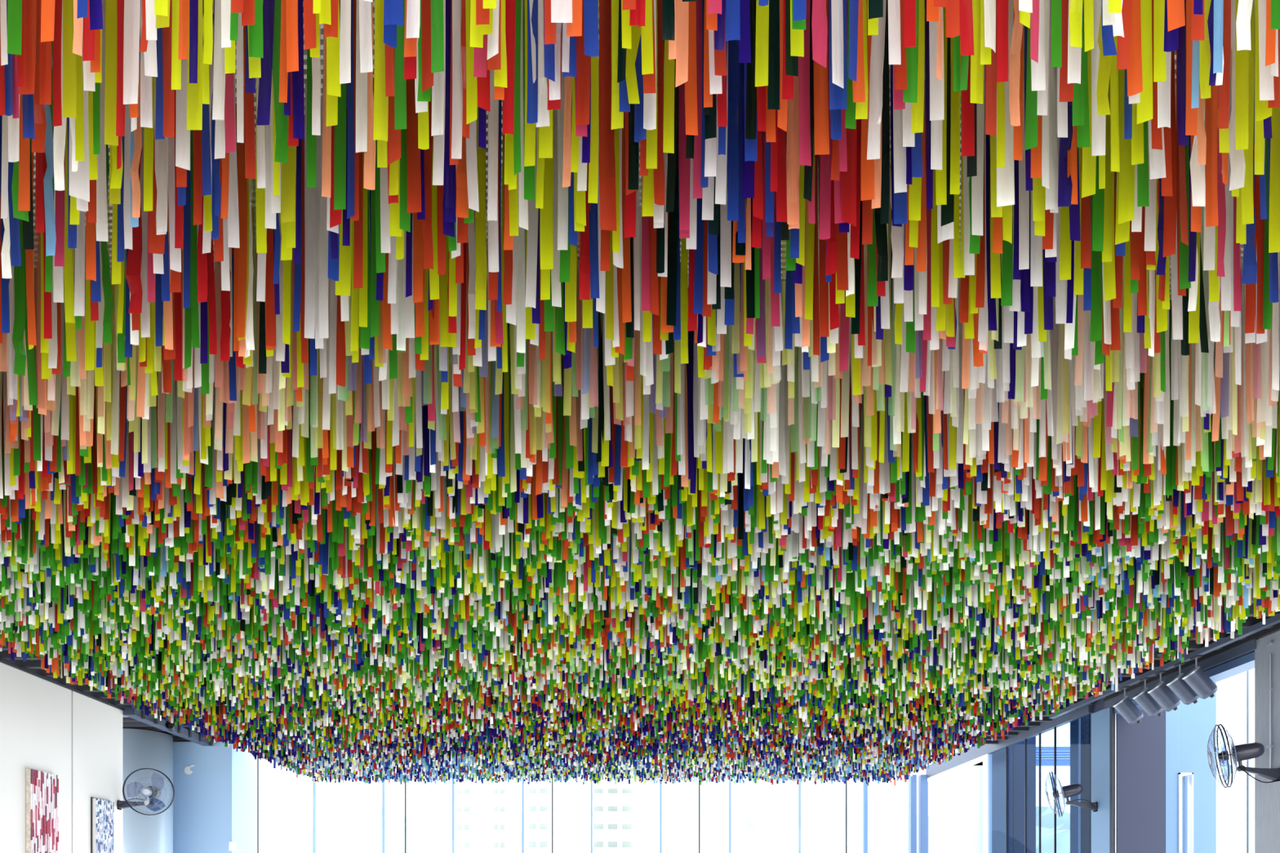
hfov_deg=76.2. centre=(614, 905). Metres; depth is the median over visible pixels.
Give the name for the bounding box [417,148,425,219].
ribbon
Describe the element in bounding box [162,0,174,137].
ribbon
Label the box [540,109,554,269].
ribbon
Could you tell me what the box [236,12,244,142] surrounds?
ribbon
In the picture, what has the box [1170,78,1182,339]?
ribbon
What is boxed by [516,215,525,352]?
ribbon
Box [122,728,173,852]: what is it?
wall
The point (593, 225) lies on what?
ribbon
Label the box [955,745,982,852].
wall
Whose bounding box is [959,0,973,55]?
ribbon
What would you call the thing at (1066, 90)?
ribbon
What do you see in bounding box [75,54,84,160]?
ribbon
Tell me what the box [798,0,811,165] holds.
ribbon
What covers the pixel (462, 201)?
ribbon
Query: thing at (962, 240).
ribbon
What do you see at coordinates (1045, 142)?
ribbon
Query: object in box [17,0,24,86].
ribbon
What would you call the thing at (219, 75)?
ribbon
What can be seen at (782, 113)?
ribbon
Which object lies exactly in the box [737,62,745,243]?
ribbon
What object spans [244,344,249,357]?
ribbon
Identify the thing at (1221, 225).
ribbon
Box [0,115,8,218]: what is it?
ribbon
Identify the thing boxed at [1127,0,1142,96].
ribbon
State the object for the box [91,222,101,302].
ribbon
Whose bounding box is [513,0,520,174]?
ribbon
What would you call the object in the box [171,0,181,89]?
ribbon
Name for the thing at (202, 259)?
ribbon
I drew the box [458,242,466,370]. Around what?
ribbon
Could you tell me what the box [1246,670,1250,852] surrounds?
window
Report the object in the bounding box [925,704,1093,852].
window
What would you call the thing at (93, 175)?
ribbon
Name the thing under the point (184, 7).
ribbon
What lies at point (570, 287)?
ribbon
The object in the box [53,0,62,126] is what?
ribbon
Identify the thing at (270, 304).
ribbon
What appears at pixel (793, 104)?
ribbon
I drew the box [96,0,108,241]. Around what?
ribbon
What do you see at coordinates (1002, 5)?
ribbon
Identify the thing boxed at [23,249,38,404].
ribbon
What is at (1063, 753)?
canopy
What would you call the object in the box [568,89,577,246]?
ribbon
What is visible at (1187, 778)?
window
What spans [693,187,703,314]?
ribbon
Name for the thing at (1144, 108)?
ribbon
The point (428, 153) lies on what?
ribbon
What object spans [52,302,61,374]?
ribbon
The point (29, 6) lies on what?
ribbon
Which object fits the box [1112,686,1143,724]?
track spotlight
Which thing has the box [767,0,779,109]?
ribbon
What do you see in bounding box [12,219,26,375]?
ribbon
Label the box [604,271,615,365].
ribbon
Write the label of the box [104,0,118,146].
ribbon
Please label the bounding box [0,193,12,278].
ribbon
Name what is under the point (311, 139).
ribbon
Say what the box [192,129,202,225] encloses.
ribbon
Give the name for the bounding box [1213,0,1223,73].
ribbon
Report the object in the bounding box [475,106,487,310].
ribbon
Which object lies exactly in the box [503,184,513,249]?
ribbon
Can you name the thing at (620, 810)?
window
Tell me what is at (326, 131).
ribbon
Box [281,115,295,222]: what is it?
ribbon
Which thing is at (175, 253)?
ribbon
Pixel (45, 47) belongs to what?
ribbon
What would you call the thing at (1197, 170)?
ribbon
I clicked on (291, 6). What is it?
ribbon
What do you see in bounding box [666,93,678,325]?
ribbon
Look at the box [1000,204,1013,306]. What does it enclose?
ribbon
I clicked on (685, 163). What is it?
ribbon
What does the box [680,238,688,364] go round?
ribbon
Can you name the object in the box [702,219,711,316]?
ribbon
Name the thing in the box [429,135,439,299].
ribbon
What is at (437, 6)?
ribbon
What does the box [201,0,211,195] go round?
ribbon
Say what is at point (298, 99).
ribbon
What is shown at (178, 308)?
ribbon
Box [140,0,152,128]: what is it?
ribbon
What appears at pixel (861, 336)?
ribbon
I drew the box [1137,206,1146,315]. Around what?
ribbon
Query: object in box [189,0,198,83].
ribbon
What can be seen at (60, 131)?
ribbon
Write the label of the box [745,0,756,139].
ribbon
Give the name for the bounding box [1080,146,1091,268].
ribbon
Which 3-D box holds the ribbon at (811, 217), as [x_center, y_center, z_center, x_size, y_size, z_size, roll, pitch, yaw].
[0.474,-2.032,1.979,0.025,0.755,0.005,0,0,0]
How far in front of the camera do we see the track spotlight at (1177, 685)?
7.94 m
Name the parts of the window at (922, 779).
corner post, corner post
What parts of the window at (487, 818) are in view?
railing, railing, railing, railing, railing, railing, railing, railing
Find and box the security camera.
[184,764,194,774]
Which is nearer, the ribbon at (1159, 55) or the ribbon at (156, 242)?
the ribbon at (1159, 55)
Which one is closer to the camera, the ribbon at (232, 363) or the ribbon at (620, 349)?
the ribbon at (620, 349)
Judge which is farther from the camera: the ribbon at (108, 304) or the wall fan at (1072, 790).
the wall fan at (1072, 790)
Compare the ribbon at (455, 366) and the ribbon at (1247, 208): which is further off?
the ribbon at (455, 366)
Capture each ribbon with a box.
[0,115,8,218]
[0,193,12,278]
[7,0,22,54]
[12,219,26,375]
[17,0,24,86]
[17,94,30,210]
[18,0,36,94]
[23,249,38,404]
[31,0,46,152]
[35,152,44,232]
[39,0,51,104]
[43,49,56,256]
[48,255,57,368]
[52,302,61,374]
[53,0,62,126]
[53,0,66,190]
[54,147,65,266]
[62,0,76,118]
[63,117,75,323]
[69,55,89,201]
[74,210,85,315]
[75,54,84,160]
[84,279,94,370]
[88,90,97,179]
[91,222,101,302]
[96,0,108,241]
[101,144,113,342]
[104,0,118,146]
[111,204,120,284]
[115,0,125,136]
[123,0,140,104]
[123,103,132,249]
[125,147,142,313]
[130,32,142,217]
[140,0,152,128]
[140,126,150,337]
[143,76,155,211]
[148,131,164,253]
[155,27,164,139]
[155,273,164,346]
[158,136,168,231]
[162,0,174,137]
[168,137,181,271]
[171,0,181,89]
[173,271,182,381]
[175,58,190,170]
[177,0,189,59]
[183,169,191,308]
[186,0,203,129]
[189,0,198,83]
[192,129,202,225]
[196,195,208,302]
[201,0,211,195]
[206,231,217,354]
[212,0,225,119]
[220,247,232,360]
[221,218,230,290]
[224,72,235,152]
[227,72,239,248]
[228,247,236,400]
[235,351,244,368]
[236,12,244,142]
[243,25,255,178]
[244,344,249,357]
[245,178,254,350]
[248,0,263,57]
[255,77,266,253]
[256,0,275,124]
[265,102,275,228]
[266,228,275,346]
[271,0,288,163]
[279,0,288,102]
[280,343,289,373]
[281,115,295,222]
[285,0,298,72]
[288,71,298,146]
[292,0,304,139]
[293,138,302,264]
[296,320,303,386]
[300,138,308,363]
[303,0,315,49]
[304,78,315,338]
[306,48,316,187]
[311,23,320,135]
[319,78,328,338]
[321,23,331,197]
[326,4,341,97]
[328,279,337,393]
[333,0,346,209]
[335,208,352,295]
[336,295,346,386]
[339,0,351,84]
[346,0,354,218]
[351,0,359,220]
[353,151,363,288]
[355,0,367,152]
[359,0,373,72]
[359,151,367,327]
[364,1,375,190]
[370,77,379,337]
[373,0,388,141]
[374,139,385,273]
[380,141,390,253]
[394,0,406,129]
[399,128,410,232]
[406,78,421,213]
[413,212,423,302]
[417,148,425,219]
[421,0,433,92]
[422,89,433,269]
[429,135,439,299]
[430,0,444,72]
[431,0,445,135]
[436,180,445,275]
[440,235,451,346]
[444,0,456,222]
[451,0,462,159]
[453,355,461,373]
[455,120,468,217]
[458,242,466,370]
[460,0,469,138]
[464,208,473,222]
[465,0,477,124]
[466,120,479,212]
[467,209,475,338]
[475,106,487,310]
[487,0,499,59]
[487,69,497,221]
[497,99,502,311]
[502,0,515,134]
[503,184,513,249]
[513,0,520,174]
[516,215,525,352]
[518,0,528,230]
[525,122,538,308]
[526,0,537,123]
[529,0,549,127]
[532,208,540,324]
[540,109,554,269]
[548,22,561,100]
[551,109,561,306]
[557,22,568,249]
[562,22,576,77]
[562,75,572,186]
[564,244,576,321]
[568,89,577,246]
[570,76,578,172]
[575,0,591,124]
[579,162,590,300]
[583,0,599,56]
[587,0,598,203]
[588,203,599,298]
[598,0,616,231]
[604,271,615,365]
[611,0,623,129]
[611,340,618,357]
[615,266,624,355]
[617,0,626,82]
[621,111,631,322]
[625,25,640,103]
[627,103,638,189]
[633,142,639,330]
[640,0,653,74]
[641,175,651,311]
[648,216,658,315]
[653,0,665,205]
[662,40,675,153]
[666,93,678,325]
[673,85,680,340]
[675,0,688,87]
[679,82,690,230]
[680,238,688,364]
[684,0,697,135]
[686,158,697,248]
[687,248,697,331]
[693,0,702,198]
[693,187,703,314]
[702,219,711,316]
[703,0,712,107]
[708,102,719,235]
[720,173,731,287]
[725,0,740,41]
[726,40,738,221]
[733,262,743,377]
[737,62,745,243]
[738,0,751,62]
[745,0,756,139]
[752,111,763,219]
[755,0,768,86]
[755,318,766,363]
[765,133,773,222]
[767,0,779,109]
[776,109,786,222]
[777,0,787,131]
[784,270,792,349]
[786,75,798,224]
[795,164,805,266]
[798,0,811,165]
[804,126,815,319]
[808,149,815,223]
[811,0,827,67]
[813,0,829,155]
[813,154,819,355]
[818,154,829,337]
[819,0,831,239]
[826,142,837,275]
[831,0,843,88]
[834,171,844,223]
[835,222,848,290]
[839,289,849,371]
[840,0,857,226]
[848,0,858,80]
[851,119,862,334]
[852,0,865,102]
[857,200,865,345]
[866,0,886,159]
[867,208,878,306]
[874,207,888,281]
[880,0,889,224]
[888,0,901,64]
[893,109,906,193]
[894,0,906,89]
[902,0,919,102]
[916,111,926,271]
[922,80,931,340]
[931,168,939,306]
[936,241,945,331]
[941,37,954,226]
[950,37,960,194]
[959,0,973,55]
[960,55,964,277]
[960,275,968,322]
[961,55,974,155]
[970,0,983,103]
[971,64,985,235]
[983,0,995,52]
[985,0,997,135]
[996,0,1008,82]
[996,0,1014,206]
[996,81,1004,167]
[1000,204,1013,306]
[1008,0,1022,125]
[1013,160,1021,279]
[1018,25,1029,269]
[1024,27,1038,150]
[1030,0,1039,62]
[1030,190,1042,286]
[1031,115,1042,177]
[1037,256,1046,342]
[1041,61,1048,188]
[1045,0,1057,209]
[1051,0,1062,67]
[1056,66,1072,206]
[1059,0,1073,102]
[1059,206,1071,279]
[1067,125,1077,204]
[1069,0,1082,47]
[1071,294,1078,355]
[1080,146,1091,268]
[1089,194,1102,342]
[1092,155,1104,251]
[1096,0,1111,115]
[1102,75,1111,262]
[1110,35,1119,172]
[1118,69,1134,223]
[1123,234,1132,332]
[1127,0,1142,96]
[1131,164,1142,231]
[1137,0,1152,124]
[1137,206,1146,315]
[1144,120,1155,251]
[1151,0,1162,149]
[1153,0,1166,81]
[1154,267,1160,353]
[1155,177,1166,275]
[1161,51,1173,195]
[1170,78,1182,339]
[1177,0,1188,145]
[1178,144,1188,245]
[1185,0,1197,135]
[1190,102,1205,206]
[1196,77,1206,164]
[1199,0,1211,98]
[1199,235,1208,352]
[1204,48,1217,226]
[1208,119,1219,302]
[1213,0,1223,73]
[1216,84,1226,276]
[1217,0,1231,128]
[1221,54,1231,311]
[1235,0,1248,150]
[1235,0,1253,50]
[1235,187,1246,244]
[1241,0,1254,224]
[1241,22,1257,284]
[1255,174,1264,333]
[1257,0,1274,100]
[1262,137,1272,329]
[1268,37,1279,253]
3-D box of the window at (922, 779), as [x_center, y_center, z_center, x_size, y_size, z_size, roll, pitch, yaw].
[-1.760,-1.475,14.985,15.000,6.150,0.130,0,0,0]
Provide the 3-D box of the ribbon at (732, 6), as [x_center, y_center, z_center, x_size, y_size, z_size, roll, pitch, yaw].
[0.224,-2.028,1.556,0.032,0.764,0.007,0,0,0]
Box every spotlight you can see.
[164,720,175,731]
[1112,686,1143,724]
[1132,677,1163,717]
[1147,671,1180,711]
[1166,662,1199,705]
[1182,655,1217,699]
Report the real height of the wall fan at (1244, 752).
0.559 m
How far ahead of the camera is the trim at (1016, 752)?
12.60 m
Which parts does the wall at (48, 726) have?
panel, cornice, panel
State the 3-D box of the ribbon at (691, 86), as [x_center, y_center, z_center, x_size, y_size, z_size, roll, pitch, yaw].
[0.163,-2.031,1.752,0.029,0.759,0.007,0,0,-4]
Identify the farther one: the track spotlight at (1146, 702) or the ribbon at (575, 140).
the track spotlight at (1146, 702)
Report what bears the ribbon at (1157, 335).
hanging from the ceiling
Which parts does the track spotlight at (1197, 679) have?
stem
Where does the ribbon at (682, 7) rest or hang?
hanging from the ceiling
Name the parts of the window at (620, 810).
railing, railing, railing, railing, railing, railing, railing, railing, railing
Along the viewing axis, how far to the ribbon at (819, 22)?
1.60 m
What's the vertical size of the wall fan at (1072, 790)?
0.555 m
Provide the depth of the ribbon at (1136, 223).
1.99 m
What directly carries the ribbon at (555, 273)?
hanging from the ceiling
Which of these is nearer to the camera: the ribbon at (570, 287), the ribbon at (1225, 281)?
the ribbon at (1225, 281)
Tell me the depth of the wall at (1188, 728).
10.60 m
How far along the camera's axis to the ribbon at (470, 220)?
1.98 m
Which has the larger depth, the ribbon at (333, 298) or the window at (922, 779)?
the window at (922, 779)
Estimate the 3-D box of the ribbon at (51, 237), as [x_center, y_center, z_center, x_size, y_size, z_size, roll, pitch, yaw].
[-1.431,-2.027,2.062,0.027,0.766,0.027,0,0,0]
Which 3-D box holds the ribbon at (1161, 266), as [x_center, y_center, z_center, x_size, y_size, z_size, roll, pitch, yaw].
[1.429,-2.029,2.135,0.031,0.762,0.019,0,0,-7]
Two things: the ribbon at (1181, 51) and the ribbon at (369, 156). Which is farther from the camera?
the ribbon at (369, 156)
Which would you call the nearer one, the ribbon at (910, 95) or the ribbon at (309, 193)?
the ribbon at (910, 95)
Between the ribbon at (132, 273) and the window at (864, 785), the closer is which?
the ribbon at (132, 273)
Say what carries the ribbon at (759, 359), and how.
hanging from the ceiling
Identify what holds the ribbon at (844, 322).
hanging from the ceiling
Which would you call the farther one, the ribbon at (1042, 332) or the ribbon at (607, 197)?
the ribbon at (1042, 332)
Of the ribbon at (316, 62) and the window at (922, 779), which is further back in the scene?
the window at (922, 779)
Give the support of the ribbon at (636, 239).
hanging from the ceiling
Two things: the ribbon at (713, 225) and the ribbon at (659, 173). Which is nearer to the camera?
the ribbon at (659, 173)
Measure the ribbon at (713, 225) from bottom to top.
0.762 m
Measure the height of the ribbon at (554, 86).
0.763 m
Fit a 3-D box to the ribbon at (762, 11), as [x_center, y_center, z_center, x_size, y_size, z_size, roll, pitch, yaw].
[0.298,-2.032,1.649,0.031,0.756,0.005,0,0,0]
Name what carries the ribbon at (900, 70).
hanging from the ceiling
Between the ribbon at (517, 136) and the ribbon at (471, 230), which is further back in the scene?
the ribbon at (471, 230)
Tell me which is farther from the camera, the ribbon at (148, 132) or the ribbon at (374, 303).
the ribbon at (374, 303)
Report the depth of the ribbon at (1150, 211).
2.06 m
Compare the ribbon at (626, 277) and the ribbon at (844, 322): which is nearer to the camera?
the ribbon at (626, 277)
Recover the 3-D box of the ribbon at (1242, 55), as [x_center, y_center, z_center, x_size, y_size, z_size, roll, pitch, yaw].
[1.366,-2.029,1.775,0.030,0.762,0.006,0,0,6]
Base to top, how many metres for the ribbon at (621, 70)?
0.761 m
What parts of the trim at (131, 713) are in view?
joint plate, joint plate, joint plate, joint plate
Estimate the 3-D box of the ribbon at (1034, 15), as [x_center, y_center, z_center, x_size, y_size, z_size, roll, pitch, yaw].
[0.814,-2.027,1.587,0.026,0.766,0.005,0,0,-15]
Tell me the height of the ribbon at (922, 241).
0.762 m
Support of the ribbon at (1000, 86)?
hanging from the ceiling
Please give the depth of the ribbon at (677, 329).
2.38 m
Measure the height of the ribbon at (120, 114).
0.759 m
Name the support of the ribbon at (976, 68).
hanging from the ceiling
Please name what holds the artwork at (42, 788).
attached to the wall at (48, 726)
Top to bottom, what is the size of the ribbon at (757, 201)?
0.762 m
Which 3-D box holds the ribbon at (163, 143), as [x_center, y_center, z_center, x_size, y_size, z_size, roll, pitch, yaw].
[-1.108,-2.032,2.002,0.026,0.756,0.005,0,0,0]
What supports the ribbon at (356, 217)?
hanging from the ceiling
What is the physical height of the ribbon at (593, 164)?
0.766 m
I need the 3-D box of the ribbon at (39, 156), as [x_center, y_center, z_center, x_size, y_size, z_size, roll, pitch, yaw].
[-1.407,-2.029,1.997,0.022,0.761,0.005,0,0,0]
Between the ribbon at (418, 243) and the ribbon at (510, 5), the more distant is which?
the ribbon at (418, 243)
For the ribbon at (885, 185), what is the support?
hanging from the ceiling
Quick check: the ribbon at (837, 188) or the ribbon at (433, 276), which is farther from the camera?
the ribbon at (433, 276)
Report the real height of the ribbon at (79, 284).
0.760 m
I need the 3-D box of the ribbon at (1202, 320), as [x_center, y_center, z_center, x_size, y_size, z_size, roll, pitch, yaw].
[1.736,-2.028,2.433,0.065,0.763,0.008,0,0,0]
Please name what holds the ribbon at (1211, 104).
hanging from the ceiling
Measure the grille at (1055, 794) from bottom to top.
0.551 m
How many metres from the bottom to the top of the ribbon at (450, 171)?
0.764 m
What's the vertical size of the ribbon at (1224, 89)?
0.758 m
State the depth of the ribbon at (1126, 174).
1.97 m
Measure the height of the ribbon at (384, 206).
0.756 m
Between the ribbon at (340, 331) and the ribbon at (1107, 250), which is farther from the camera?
the ribbon at (340, 331)
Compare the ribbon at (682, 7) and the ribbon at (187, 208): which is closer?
the ribbon at (682, 7)
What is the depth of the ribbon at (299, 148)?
2.09 m
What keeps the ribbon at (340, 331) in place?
hanging from the ceiling
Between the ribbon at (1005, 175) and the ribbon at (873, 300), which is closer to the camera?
the ribbon at (1005, 175)
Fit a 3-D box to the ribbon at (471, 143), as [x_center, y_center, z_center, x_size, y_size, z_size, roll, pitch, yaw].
[-0.342,-2.032,1.934,0.035,0.756,0.027,0,0,0]
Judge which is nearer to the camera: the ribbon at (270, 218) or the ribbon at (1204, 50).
the ribbon at (1204, 50)
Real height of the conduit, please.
1.120 m
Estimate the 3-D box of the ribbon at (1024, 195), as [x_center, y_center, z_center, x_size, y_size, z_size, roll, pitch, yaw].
[1.058,-2.030,2.112,0.027,0.760,0.007,0,0,7]
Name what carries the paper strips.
hanging from the ceiling
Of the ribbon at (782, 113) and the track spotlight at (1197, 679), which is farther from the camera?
the track spotlight at (1197, 679)
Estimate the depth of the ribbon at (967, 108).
1.80 m
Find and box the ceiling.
[0,0,1279,744]
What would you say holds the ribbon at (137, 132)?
hanging from the ceiling
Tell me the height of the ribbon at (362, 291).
0.757 m
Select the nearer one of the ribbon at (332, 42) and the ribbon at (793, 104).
the ribbon at (332, 42)
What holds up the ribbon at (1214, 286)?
hanging from the ceiling
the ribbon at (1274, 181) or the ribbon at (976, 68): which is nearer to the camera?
the ribbon at (976, 68)
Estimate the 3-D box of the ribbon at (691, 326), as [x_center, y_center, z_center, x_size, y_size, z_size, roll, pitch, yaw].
[0.223,-2.029,2.341,0.029,0.761,0.005,0,0,0]
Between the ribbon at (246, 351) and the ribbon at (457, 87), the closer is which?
the ribbon at (457, 87)
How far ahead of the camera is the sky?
118.87 m
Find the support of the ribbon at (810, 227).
hanging from the ceiling
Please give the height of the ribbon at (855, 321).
0.760 m
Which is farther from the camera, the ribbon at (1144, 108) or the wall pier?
the wall pier
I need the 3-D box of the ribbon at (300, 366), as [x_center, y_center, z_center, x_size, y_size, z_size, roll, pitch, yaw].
[-0.994,-2.027,2.588,0.030,0.766,0.005,0,0,0]
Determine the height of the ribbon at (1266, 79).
0.765 m
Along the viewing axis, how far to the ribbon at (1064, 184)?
1.92 m
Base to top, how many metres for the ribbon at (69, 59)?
0.762 m
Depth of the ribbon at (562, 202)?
2.06 m
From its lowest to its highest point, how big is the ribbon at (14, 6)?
0.756 m
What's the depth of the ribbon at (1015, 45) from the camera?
1.73 m
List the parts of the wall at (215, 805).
panel, return panel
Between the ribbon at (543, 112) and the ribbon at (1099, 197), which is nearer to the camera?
the ribbon at (543, 112)
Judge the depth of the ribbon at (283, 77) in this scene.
1.68 m
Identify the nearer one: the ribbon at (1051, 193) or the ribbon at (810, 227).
the ribbon at (1051, 193)
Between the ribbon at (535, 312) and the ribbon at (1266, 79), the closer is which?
the ribbon at (1266, 79)
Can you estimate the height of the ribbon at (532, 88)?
0.755 m
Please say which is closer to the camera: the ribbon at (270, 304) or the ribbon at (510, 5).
the ribbon at (510, 5)
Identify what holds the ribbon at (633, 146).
hanging from the ceiling
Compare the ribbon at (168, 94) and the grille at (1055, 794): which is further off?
the grille at (1055, 794)
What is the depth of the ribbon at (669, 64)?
1.79 m
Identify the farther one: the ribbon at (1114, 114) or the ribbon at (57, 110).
the ribbon at (1114, 114)
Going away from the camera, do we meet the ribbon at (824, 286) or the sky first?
the ribbon at (824, 286)
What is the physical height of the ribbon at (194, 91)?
0.763 m
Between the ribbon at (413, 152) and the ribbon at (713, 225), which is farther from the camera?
the ribbon at (713, 225)
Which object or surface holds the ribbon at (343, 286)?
hanging from the ceiling
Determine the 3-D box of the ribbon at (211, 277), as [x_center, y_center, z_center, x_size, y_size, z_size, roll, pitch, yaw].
[-1.209,-2.028,2.434,0.043,0.764,0.007,0,0,0]
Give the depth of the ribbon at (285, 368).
2.54 m
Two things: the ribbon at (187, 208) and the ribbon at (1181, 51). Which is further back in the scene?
the ribbon at (187, 208)
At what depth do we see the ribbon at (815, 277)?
2.45 m
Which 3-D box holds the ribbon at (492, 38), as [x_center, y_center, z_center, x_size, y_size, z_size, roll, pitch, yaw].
[-0.236,-2.028,1.583,0.028,0.764,0.012,0,0,7]
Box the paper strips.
[0,0,1279,786]
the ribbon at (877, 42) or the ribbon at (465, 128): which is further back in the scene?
the ribbon at (877, 42)
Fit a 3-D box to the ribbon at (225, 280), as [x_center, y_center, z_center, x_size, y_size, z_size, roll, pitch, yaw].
[-1.046,-2.032,2.196,0.027,0.755,0.005,0,0,0]
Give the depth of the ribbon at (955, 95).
1.89 m
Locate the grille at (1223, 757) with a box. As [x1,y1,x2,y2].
[1207,724,1229,788]
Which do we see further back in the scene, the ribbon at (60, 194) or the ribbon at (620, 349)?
the ribbon at (620, 349)
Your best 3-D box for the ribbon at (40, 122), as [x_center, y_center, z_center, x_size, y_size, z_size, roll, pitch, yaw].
[-1.264,-2.031,1.789,0.032,0.758,0.016,0,0,0]
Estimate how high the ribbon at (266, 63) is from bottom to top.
0.759 m
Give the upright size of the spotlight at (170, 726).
0.321 m
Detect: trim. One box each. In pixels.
[122,707,213,746]
[991,736,1035,852]
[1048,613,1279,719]
[1070,713,1092,852]
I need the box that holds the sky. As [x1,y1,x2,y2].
[265,776,1070,852]
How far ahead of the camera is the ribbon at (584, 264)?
2.21 m
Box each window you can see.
[257,755,928,852]
[312,776,867,852]
[418,777,519,852]
[524,774,647,852]
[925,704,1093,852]
[1177,773,1193,852]
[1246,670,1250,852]
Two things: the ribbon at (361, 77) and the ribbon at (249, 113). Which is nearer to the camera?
the ribbon at (361, 77)
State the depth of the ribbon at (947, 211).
1.98 m
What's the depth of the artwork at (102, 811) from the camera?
9.46 m
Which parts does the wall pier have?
panel, panel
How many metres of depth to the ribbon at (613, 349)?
2.45 m
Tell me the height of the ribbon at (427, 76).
0.755 m
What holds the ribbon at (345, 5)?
hanging from the ceiling
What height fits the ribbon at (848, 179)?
0.762 m
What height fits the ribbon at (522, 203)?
0.757 m
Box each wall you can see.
[0,659,124,852]
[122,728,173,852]
[173,741,256,852]
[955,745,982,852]
[1165,682,1216,852]
[1254,629,1279,852]
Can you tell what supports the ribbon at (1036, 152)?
hanging from the ceiling
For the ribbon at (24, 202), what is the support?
hanging from the ceiling
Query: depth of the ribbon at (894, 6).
1.60 m
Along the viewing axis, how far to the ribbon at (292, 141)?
1.77 m
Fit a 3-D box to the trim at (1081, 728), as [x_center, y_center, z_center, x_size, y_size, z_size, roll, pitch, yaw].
[6.119,-0.800,10.455,0.478,4.800,0.235,0,0,0]
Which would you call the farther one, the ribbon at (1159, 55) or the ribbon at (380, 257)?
the ribbon at (380, 257)
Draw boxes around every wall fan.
[116,768,174,815]
[1044,771,1097,817]
[1207,724,1279,788]
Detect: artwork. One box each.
[26,768,58,852]
[90,797,114,852]
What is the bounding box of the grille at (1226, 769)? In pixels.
[1216,724,1236,787]
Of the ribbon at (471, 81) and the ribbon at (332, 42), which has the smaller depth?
the ribbon at (332, 42)
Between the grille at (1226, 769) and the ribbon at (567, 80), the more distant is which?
the grille at (1226, 769)
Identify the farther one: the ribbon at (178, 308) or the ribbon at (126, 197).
the ribbon at (178, 308)
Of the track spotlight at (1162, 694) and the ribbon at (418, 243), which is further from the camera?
the track spotlight at (1162, 694)
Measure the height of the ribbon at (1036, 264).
0.764 m
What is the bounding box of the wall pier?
[1091,698,1165,852]
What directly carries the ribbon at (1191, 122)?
hanging from the ceiling
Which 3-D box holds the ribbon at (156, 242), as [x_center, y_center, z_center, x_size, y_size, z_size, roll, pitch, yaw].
[-1.164,-2.029,2.061,0.048,0.762,0.026,0,0,0]
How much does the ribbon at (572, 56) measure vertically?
0.762 m
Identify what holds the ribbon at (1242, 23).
hanging from the ceiling
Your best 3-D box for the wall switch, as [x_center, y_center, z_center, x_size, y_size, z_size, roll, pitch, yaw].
[-5.568,-0.868,11.876,0.096,0.136,0.024,0,0,0]
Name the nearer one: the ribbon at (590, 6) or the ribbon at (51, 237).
the ribbon at (590, 6)
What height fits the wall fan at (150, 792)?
0.560 m
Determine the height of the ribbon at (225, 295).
0.766 m
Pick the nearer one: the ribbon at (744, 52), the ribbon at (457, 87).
the ribbon at (744, 52)
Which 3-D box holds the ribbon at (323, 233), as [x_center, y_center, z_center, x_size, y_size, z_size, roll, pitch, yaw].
[-0.839,-2.027,2.368,0.037,0.766,0.006,0,0,0]
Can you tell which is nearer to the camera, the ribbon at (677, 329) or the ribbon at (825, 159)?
the ribbon at (825, 159)
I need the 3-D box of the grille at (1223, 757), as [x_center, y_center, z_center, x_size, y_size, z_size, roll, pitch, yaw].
[5.298,-1.306,7.136,0.293,0.556,0.490,0,0,0]
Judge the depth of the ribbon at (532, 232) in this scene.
2.26 m
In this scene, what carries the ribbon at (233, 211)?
hanging from the ceiling
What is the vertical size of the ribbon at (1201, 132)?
0.756 m
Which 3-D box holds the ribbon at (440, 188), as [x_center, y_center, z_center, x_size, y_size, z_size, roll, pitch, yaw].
[-0.452,-2.027,2.124,0.024,0.765,0.006,0,0,0]
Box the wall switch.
[228,841,235,851]
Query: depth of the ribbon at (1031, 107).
1.78 m
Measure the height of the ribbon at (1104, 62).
0.757 m
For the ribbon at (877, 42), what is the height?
0.764 m
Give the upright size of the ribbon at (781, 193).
0.762 m
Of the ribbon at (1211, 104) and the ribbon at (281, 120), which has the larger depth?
the ribbon at (1211, 104)
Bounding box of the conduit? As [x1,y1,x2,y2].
[1266,641,1273,768]
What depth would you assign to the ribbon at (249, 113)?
1.85 m
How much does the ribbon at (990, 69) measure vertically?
0.763 m
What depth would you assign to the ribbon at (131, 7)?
1.68 m
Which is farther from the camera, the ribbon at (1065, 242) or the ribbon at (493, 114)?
the ribbon at (1065, 242)
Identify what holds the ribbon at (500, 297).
hanging from the ceiling
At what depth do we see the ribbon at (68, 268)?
2.31 m
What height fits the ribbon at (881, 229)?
0.766 m
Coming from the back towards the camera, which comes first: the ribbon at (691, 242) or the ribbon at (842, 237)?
the ribbon at (842, 237)
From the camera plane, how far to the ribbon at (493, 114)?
1.96 m
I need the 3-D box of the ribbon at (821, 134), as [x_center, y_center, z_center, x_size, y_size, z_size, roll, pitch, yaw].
[0.456,-2.031,1.797,0.037,0.758,0.006,0,0,0]
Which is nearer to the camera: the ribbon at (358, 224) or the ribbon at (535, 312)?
the ribbon at (358, 224)
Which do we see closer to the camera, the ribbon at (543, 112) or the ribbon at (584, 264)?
the ribbon at (543, 112)
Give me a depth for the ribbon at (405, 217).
1.99 m
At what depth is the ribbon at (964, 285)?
2.32 m
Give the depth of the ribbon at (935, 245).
2.24 m

